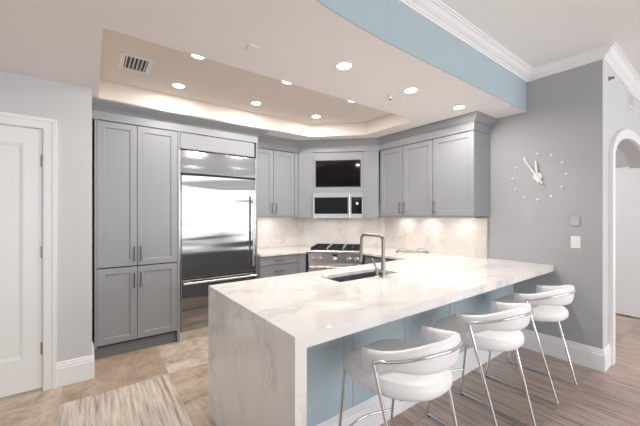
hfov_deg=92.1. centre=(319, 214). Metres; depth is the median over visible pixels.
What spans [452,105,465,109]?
recessed light
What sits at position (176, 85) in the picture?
recessed light
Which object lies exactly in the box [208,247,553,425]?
countertop
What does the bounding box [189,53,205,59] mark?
recessed light
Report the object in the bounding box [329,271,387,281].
sink
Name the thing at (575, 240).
light switch
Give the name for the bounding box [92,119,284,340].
wall
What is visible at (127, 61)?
ceiling vent
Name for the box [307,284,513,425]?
base cabinet
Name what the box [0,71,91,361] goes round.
wall
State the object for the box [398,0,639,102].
trim
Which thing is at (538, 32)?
ceiling
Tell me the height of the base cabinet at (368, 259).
0.882 m
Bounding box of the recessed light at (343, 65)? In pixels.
[335,61,352,69]
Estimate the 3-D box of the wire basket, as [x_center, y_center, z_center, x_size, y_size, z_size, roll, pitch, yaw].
[1.242,0.477,4.163,0.427,0.060,0.151,0,0,15]
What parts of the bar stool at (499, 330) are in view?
leg, leg, seat, leg, backrest, rail, leg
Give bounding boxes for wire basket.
[396,248,428,253]
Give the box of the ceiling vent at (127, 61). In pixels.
[118,52,153,74]
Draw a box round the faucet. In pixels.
[359,233,386,277]
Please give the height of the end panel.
2.352 m
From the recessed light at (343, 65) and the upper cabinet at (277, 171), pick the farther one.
the upper cabinet at (277, 171)
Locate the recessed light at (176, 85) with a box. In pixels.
[171,83,185,88]
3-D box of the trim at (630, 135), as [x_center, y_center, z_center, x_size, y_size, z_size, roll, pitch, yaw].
[3.635,0.236,3.575,2.200,2.370,0.032,0,0,-37]
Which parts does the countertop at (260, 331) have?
waterfall panel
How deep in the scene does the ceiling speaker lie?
2.03 m
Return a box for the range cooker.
[308,244,362,271]
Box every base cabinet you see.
[257,254,299,278]
[300,254,306,272]
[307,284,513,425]
[365,255,395,263]
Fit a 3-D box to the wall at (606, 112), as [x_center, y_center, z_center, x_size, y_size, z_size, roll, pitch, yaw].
[4.597,-0.041,4.405,5.165,2.925,0.150,0,0,-37]
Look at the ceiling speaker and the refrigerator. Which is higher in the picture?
the ceiling speaker
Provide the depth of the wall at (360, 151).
4.89 m
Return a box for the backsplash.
[257,217,486,257]
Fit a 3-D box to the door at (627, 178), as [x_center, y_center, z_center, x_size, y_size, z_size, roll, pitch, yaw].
[4.304,0.342,4.355,0.095,2.160,0.385,0,0,-37]
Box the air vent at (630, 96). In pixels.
[627,88,634,111]
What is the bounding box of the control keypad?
[570,216,579,225]
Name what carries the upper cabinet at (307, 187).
attached to the wall at (360, 151)
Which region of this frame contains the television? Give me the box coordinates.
[316,160,360,186]
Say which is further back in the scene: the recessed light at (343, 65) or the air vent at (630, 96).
the air vent at (630, 96)
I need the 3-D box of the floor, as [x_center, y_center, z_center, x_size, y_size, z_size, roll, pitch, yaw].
[1.827,1.452,1.732,13.000,0.060,10.400,0,0,-37]
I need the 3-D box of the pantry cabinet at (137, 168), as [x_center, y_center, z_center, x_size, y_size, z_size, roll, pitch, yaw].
[-2.042,0.245,3.440,0.768,2.352,0.632,0,0,-37]
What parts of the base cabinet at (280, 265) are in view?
drawer, drawer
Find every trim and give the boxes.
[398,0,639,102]
[609,129,639,365]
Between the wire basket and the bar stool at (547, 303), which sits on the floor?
the bar stool at (547, 303)
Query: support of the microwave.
in the upper cabinet at (307, 187)
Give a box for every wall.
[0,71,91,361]
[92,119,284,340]
[297,151,379,271]
[440,66,581,343]
[582,59,639,348]
[616,147,629,167]
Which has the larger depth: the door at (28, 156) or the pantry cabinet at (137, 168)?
the pantry cabinet at (137, 168)
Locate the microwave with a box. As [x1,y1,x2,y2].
[313,192,362,218]
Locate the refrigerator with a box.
[180,150,256,340]
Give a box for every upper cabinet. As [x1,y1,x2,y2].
[180,132,254,157]
[257,148,297,217]
[298,151,378,216]
[380,139,432,217]
[433,130,489,217]
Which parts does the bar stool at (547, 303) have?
leg, seat, leg, backrest, rail, leg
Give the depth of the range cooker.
4.22 m
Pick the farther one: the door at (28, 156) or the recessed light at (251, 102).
the recessed light at (251, 102)
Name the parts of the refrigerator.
kick plate, panel, freezer drawer, door, handle, trim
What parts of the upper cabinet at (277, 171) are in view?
door, light rail, door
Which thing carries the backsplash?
attached to the wall at (360, 151)
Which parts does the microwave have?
door glass, control panel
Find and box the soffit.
[316,0,525,111]
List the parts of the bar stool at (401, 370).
leg, leg, leg, seat, backrest, rail, leg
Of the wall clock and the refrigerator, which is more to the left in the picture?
the refrigerator
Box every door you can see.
[0,112,56,397]
[616,167,639,317]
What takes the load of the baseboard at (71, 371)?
attached to the wall at (71, 105)
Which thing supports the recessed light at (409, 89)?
in the ceiling at (73, 42)
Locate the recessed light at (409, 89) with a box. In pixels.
[403,87,418,92]
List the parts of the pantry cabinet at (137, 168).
door, door, handle, handle, door, door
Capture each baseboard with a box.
[57,341,94,386]
[520,329,610,372]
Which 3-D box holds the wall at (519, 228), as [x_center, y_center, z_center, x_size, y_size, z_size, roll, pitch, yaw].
[1.158,-0.041,4.828,0.150,2.925,4.633,0,0,-37]
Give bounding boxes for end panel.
[255,143,256,278]
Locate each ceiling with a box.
[0,0,524,139]
[440,0,639,76]
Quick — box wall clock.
[511,153,567,200]
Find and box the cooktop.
[308,249,359,253]
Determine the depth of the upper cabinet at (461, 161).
3.53 m
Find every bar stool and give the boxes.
[338,325,462,425]
[426,301,535,425]
[486,285,576,405]
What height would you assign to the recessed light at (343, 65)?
0.006 m
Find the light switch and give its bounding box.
[571,236,580,247]
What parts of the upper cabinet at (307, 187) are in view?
panel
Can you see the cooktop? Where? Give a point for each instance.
(311, 251)
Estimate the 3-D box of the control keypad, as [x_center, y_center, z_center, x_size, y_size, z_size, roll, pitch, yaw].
[2.447,0.056,2.958,0.014,0.096,0.072,0,0,-37]
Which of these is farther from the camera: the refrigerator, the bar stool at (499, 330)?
the refrigerator
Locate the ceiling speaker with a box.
[244,44,260,52]
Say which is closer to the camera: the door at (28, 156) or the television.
the door at (28, 156)
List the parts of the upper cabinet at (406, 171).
door, light rail, door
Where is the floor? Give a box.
[0,313,639,425]
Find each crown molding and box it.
[92,97,270,142]
[250,111,496,152]
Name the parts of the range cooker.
handle, oven door, control panel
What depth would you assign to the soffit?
2.24 m
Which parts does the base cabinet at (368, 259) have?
door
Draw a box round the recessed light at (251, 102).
[250,101,261,104]
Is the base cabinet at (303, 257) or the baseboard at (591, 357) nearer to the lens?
the baseboard at (591, 357)
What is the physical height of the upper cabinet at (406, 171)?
0.968 m
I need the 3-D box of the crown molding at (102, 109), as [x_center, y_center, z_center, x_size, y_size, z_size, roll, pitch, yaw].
[-1.461,-1.018,3.540,1.854,0.170,0.275,0,0,-37]
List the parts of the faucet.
lever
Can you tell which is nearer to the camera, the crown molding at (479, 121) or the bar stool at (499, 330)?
the bar stool at (499, 330)
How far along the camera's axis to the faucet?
2.51 m
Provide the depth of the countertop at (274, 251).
4.39 m
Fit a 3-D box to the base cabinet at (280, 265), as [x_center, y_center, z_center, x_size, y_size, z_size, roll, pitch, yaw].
[-0.710,0.981,4.378,0.600,0.882,0.686,0,0,-37]
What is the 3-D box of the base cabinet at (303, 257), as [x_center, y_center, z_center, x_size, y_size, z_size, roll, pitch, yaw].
[-0.402,0.930,4.572,0.123,0.782,0.682,0,0,-37]
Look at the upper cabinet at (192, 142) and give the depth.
3.69 m
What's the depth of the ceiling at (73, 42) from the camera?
2.33 m
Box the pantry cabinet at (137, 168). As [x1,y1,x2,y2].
[94,119,179,359]
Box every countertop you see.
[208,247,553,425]
[257,246,311,256]
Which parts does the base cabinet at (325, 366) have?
baseboard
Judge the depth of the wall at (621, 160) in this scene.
4.43 m
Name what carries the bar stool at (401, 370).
on the floor

